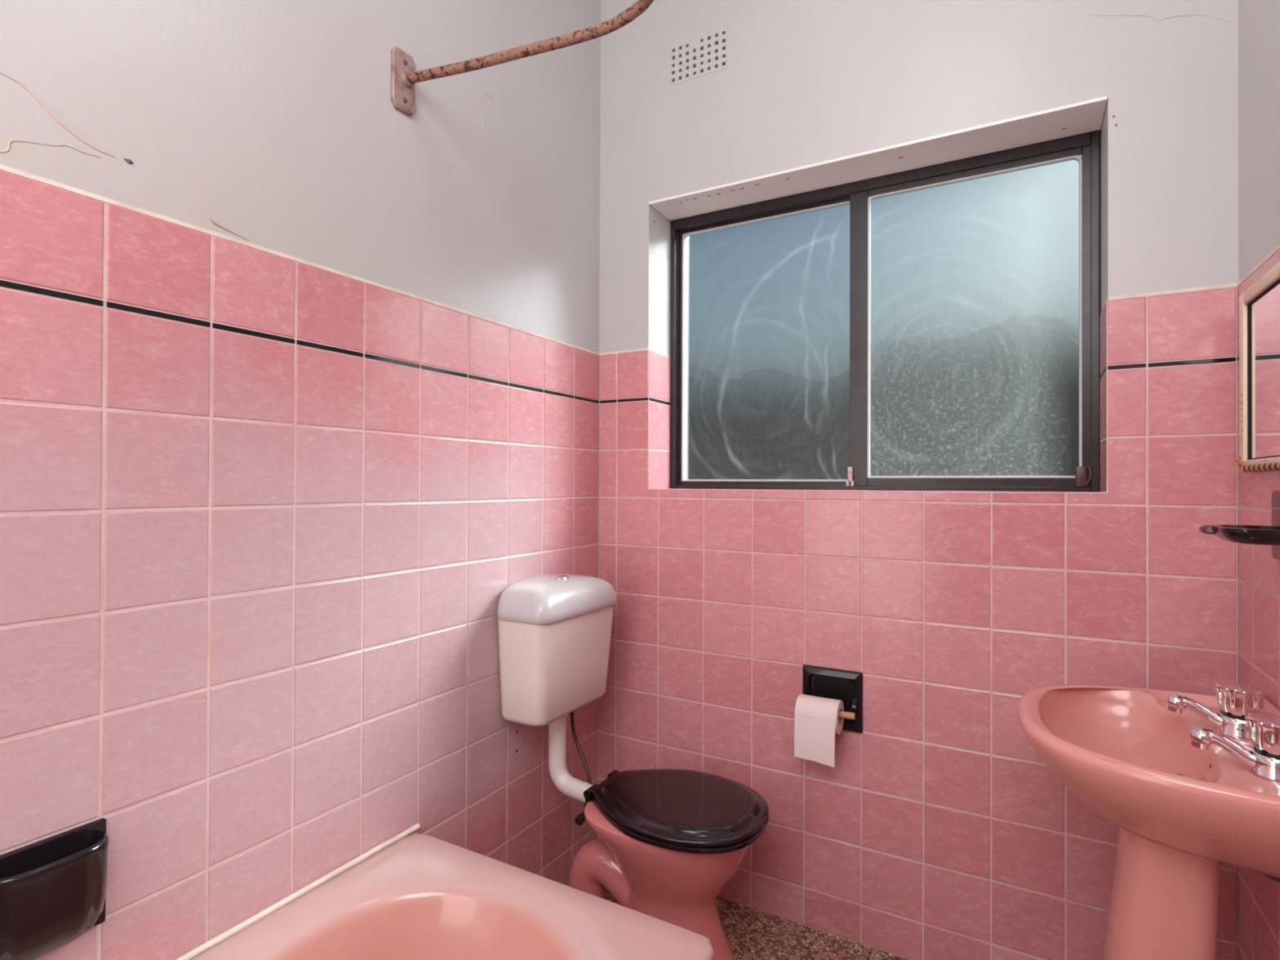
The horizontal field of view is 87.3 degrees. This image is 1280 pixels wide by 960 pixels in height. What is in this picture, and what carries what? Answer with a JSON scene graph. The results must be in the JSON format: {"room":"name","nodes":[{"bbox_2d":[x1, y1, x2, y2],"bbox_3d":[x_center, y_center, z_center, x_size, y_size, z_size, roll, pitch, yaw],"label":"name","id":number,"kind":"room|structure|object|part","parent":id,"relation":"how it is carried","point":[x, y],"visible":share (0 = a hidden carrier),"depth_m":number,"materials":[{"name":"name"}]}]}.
{"room":"bathroom","nodes":[
{"label":"bathroom","id":0,"kind":"room"},
{"bbox_2d":[0,0,600,959],"bbox_3d":[-0.852,-0.196,1.029,0.121,2.980,2.723,0,0,29],"label":"wall","id":1,"kind":"structure","parent":0,"point":[299,368],"depth_m":1.23,"materials":[{"name":"tile"}]},
{"bbox_2d":[0,817,108,959],"bbox_3d":[-0.813,0.582,0.925,0.054,0.156,0.147,0,0,29],"label":"soap dish","id":2,"kind":"object","parent":1,"relation":"attached to","point":[53,888],"visible":1,"depth_m":0.92,"materials":[{"name":"black ceramic"}]},
{"bbox_2d":[391,0,653,116],"bbox_3d":[-0.661,-0.887,0.575,0.663,0.132,1.866,0,0,29],"label":"rail","id":3,"kind":"object","parent":1,"relation":"attached to","point":[404,77],"visible":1,"depth_m":1.41,"materials":[{"name":"metal"}]},
{"bbox_3d":[-0.523,-0.882,1.485,0.008,0.132,0.062,0,0,29],"label":"bracket plate","id":4,"kind":"part","parent":3,"relation":"part of","materials":[{"name":"paint"}]},
{"bbox_2d":[400,71,414,88],"bbox_3d":[-0.514,-0.888,1.486,0.012,0.034,0.034,0,0,29],"label":"socket","id":5,"kind":"object","parent":3,"relation":"attached to","point":[407,81],"depth_m":1.48,"materials":[{"name":"paint"}]},
{"bbox_2d":[497,573,617,726],"bbox_3d":[-0.220,0.459,1.853,0.171,0.390,0.370,0,0,29],"label":"toilet cistern","id":6,"kind":"object","parent":1,"relation":"attached to","point":[554,630],"visible":1,"depth_m":1.73,"materials":[{"name":"white plastic"}]},
{"bbox_3d":[-0.219,0.317,1.854,0.171,0.090,0.370,0,0,29],"label":"cistern lid","id":7,"kind":"part","parent":6,"relation":"part of","materials":[{"name":"white plastic"}]},
{"bbox_2d":[570,711,591,825],"bbox_3d":[-0.158,0.788,1.894,0.069,0.310,0.141,0,0,-14],"label":"supply pipe","id":8,"kind":"object","parent":6,"relation":"attached to","point":[580,820],"visible":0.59,"depth_m":1.91,"materials":[{"name":"brown metal"}]},
{"bbox_2d":[574,803,585,825],"bbox_3d":[-0.150,0.917,1.858,0.030,0.053,0.079,0,0,29],"label":"tap","id":9,"kind":"object","parent":8,"relation":"on","point":[580,819],"depth_m":1.83,"materials":[{"name":"gold metal"}]},
{"bbox_2d":[566,883,908,959],"bbox_3d":[-0.404,1.261,0.088,1.827,0.100,3.903,0,0,29],"label":"floor","id":10,"kind":"structure","parent":0,"point":[751,934],"depth_m":1.78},
{"bbox_2d":[175,823,715,959],"bbox_3d":[-0.563,0.992,0.663,0.744,0.443,1.545,0,0,29],"label":"bathtub","id":11,"kind":"object","parent":10,"relation":"on","point":[414,896],"visible":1,"depth_m":1.25,"materials":[{"name":"pink ceramic"}]},
{"bbox_2d":[568,768,768,959],"bbox_3d":[0.049,1.004,1.710,0.552,0.436,0.356,0,0,29],"label":"toilet","id":12,"kind":"object","parent":10,"relation":"on","point":[671,840],"visible":0.82,"depth_m":1.60,"materials":[{"name":"pink ceramic"}]},
{"bbox_2d":[548,718,592,803],"bbox_3d":[-0.187,0.760,1.837,0.146,0.226,0.049,0,0,29],"label":"pipe","id":13,"kind":"object","parent":12,"relation":"attached to","point":[571,787],"visible":0.84,"depth_m":1.84,"materials":[{"name":"beige plastic"}]},
{"bbox_3d":[0.096,0.823,1.685,0.446,0.015,0.356,0,0,29],"label":"seat","id":14,"kind":"part","parent":12,"relation":"part of","materials":[{"name":"black plastic"}]},
{"bbox_3d":[0.096,0.801,1.685,0.446,0.028,0.356,0,0,29],"label":"seat lid","id":15,"kind":"part","parent":12,"relation":"part of","materials":[{"name":"black plastic"}]},
{"bbox_2d":[1018,684,1279,959],"bbox_3d":[0.869,0.809,1.134,0.398,0.826,0.528,0,0,29],"label":"basin","id":16,"kind":"object","parent":10,"relation":"on","point":[1180,810],"visible":0.94,"depth_m":1.06,"materials":[{"name":"pink ceramic"}]},
{"bbox_2d":[1165,680,1267,742],"bbox_3d":[0.991,0.391,1.154,0.134,0.084,0.072,0,0,29],"label":"tap","id":17,"kind":"object","parent":16,"relation":"on","point":[1235,700],"visible":0.91,"depth_m":1.13,"materials":[{"name":"silver metal"}]},
{"bbox_2d":[1165,693,1186,713],"bbox_3d":[0.947,0.394,1.183,0.030,0.032,0.028,0,0,29],"label":"outlet","id":18,"kind":"object","parent":17,"relation":"attached to","point":[1176,703],"depth_m":1.18,"materials":[{"name":"silver metal"}]},
{"bbox_3d":[0.980,0.405,1.159,0.076,0.054,0.032,0,0,29],"label":"spout","id":19,"kind":"part","parent":17,"relation":"part of","materials":[{"name":"silver metal"}]},
{"bbox_2d":[1215,709,1250,742],"bbox_3d":[1.018,0.414,1.138,0.063,0.038,0.063,0,0,29],"label":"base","id":20,"kind":"object","parent":17,"relation":"on","point":[1231,723],"depth_m":1.12,"materials":[{"name":"silver metal"}]},
{"bbox_3d":[1.018,0.372,1.138,0.067,0.046,0.067,0,0,7],"label":"handle","id":21,"kind":"part","parent":17,"relation":"part of","materials":[{"name":"silver metal"}]},
{"bbox_2d":[1189,711,1279,783],"bbox_3d":[0.899,0.389,0.992,0.134,0.084,0.072,0,0,29],"label":"tap","id":22,"kind":"object","parent":16,"relation":"on","point":[1263,762],"visible":1,"depth_m":0.98,"materials":[{"name":"silver metal"}]},
{"bbox_2d":[1189,726,1213,750],"bbox_3d":[0.855,0.393,1.021,0.030,0.032,0.028,0,0,29],"label":"outlet","id":23,"kind":"object","parent":22,"relation":"attached to","point":[1201,737],"depth_m":1.01,"materials":[{"name":"silver metal"}]},
{"bbox_3d":[0.889,0.404,0.998,0.076,0.054,0.032,0,0,29],"label":"spout","id":24,"kind":"part","parent":22,"relation":"part of","materials":[{"name":"silver metal"}]},
{"bbox_3d":[0.927,0.371,0.976,0.067,0.046,0.067,0,0,7],"label":"handle","id":25,"kind":"part","parent":22,"relation":"part of","materials":[{"name":"silver metal"}]},
{"bbox_2d":[1247,746,1279,783],"bbox_3d":[0.927,0.413,0.976,0.063,0.038,0.063,0,0,29],"label":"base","id":26,"kind":"object","parent":22,"relation":"on","point":[1263,762],"depth_m":0.97,"materials":[{"name":"silver metal"}]},
{"bbox_2d":[597,0,1238,959],"bbox_3d":[0.630,-0.185,1.919,1.827,2.980,0.290,0,0,29],"label":"wall","id":27,"kind":"structure","parent":0,"point":[936,830],"depth_m":1.70,"materials":[{"name":"tile"}]},
{"bbox_2d":[669,26,728,86],"bbox_3d":[0.189,-1.274,2.045,0.191,0.120,0.056,0,0,29],"label":"air vent","id":28,"kind":"object","parent":27,"relation":"in","point":[700,56],"visible":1,"depth_m":2.02,"materials":[{"name":"paint"}]},
{"bbox_2d":[802,664,862,733],"bbox_3d":[0.503,0.588,1.781,0.160,0.160,0.070,0,0,29],"label":"toilet paper holder","id":29,"kind":"object","parent":27,"relation":"attached to","point":[846,686],"visible":0.66,"depth_m":1.79,"materials":[{"name":"black ceramic"}]},
{"bbox_3d":[0.447,0.599,1.809,0.010,0.062,0.064,0,0,29],"label":"arm","id":30,"kind":"part","parent":29,"relation":"part of","materials":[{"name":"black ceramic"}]},
{"bbox_2d":[794,693,844,767],"bbox_3d":[0.472,0.653,1.768,0.108,0.157,0.092,0,0,29],"label":"toilet roll","id":31,"kind":"object","parent":29,"relation":"hanging from","point":[817,722],"visible":0.99,"depth_m":1.74,"materials":[{"name":"white paper"}]},
{"bbox_3d":[0.566,0.599,1.766,0.010,0.062,0.027,0,0,29],"label":"arm","id":32,"kind":"part","parent":29,"relation":"part of","materials":[{"name":"black ceramic"}]},
{"bbox_2d":[648,95,1107,491],"bbox_3d":[0.591,-0.420,1.894,1.183,0.897,0.206,0,0,29],"label":"window","id":33,"kind":"structure","parent":27,"relation":"in","point":[935,327],"depth_m":1.88,"materials":[{"name":"black"}]},
{"bbox_3d":[0.395,-0.410,2.102,0.605,0.857,0.018,0,0,29],"label":"sash","id":34,"kind":"part","parent":33,"relation":"part of","materials":[{"name":"clear glass"}]},
{"bbox_3d":[0.386,-0.408,2.106,0.561,0.829,0.004,0,0,29],"label":"pane","id":35,"kind":"part","parent":33,"relation":"part of","materials":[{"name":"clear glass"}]},
{"bbox_3d":[0.867,-0.410,1.811,0.584,0.857,0.018,0,0,29],"label":"sash","id":36,"kind":"part","parent":33,"relation":"part of","materials":[{"name":"clear glass"}]},
{"bbox_3d":[0.880,-0.409,1.802,0.518,0.811,0.004,0,0,29],"label":"pane","id":37,"kind":"part","parent":33,"relation":"part of","materials":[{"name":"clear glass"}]},
{"bbox_2d":[1237,0,1279,959],"bbox_3d":[0.635,-0.195,0.191,0.121,2.980,2.723,0,0,29],"label":"wall","id":38,"kind":"structure","parent":0,"point":[1259,20],"depth_m":1.28,"materials":[{"name":"tile"}]},
{"bbox_2d":[1199,489,1279,559],"bbox_3d":[1.034,0.077,1.139,0.113,0.120,0.154,0,0,29],"label":"soap tray","id":39,"kind":"object","parent":38,"relation":"attached to","point":[1242,534],"visible":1,"depth_m":1.12,"materials":[{"name":"black ceramic"}]},
{"bbox_3d":[1.079,0.077,1.113,0.010,0.120,0.154,0,0,29],"label":"plate","id":40,"kind":"part","parent":39,"relation":"part of","materials":[{"name":"black ceramic"}]},
{"bbox_2d":[1235,261,1279,471],"bbox_3d":[1.087,-0.192,1.141,0.022,0.351,0.438,0,0,29],"label":"framed mirror","id":41,"kind":"object","parent":38,"relation":"attached to","point":[1260,304],"visible":1,"depth_m":1.24,"materials":[{"name":"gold metal"}]},
{"bbox_3d":[1.089,-0.025,1.143,0.016,0.016,0.411,0,0,29],"label":"rope trim","id":42,"kind":"part","parent":41,"relation":"part of","materials":[{"name":"beige wood"}]},
{"bbox_3d":[1.089,-0.025,1.143,0.016,0.016,0.411,0,0,29],"label":"rope trim","id":43,"kind":"part","parent":41,"relation":"part of","materials":[{"name":"gold metal"}]},
{"bbox_2d":[1249,281,1279,458],"bbox_3d":[1.093,-0.192,1.136,0.006,0.308,0.380,0,0,29],"label":"mirror glass","id":44,"kind":"object","parent":41,"relation":"on","point":[1264,297],"depth_m":1.22,"materials":[{"name":"mirror"}]}
]}

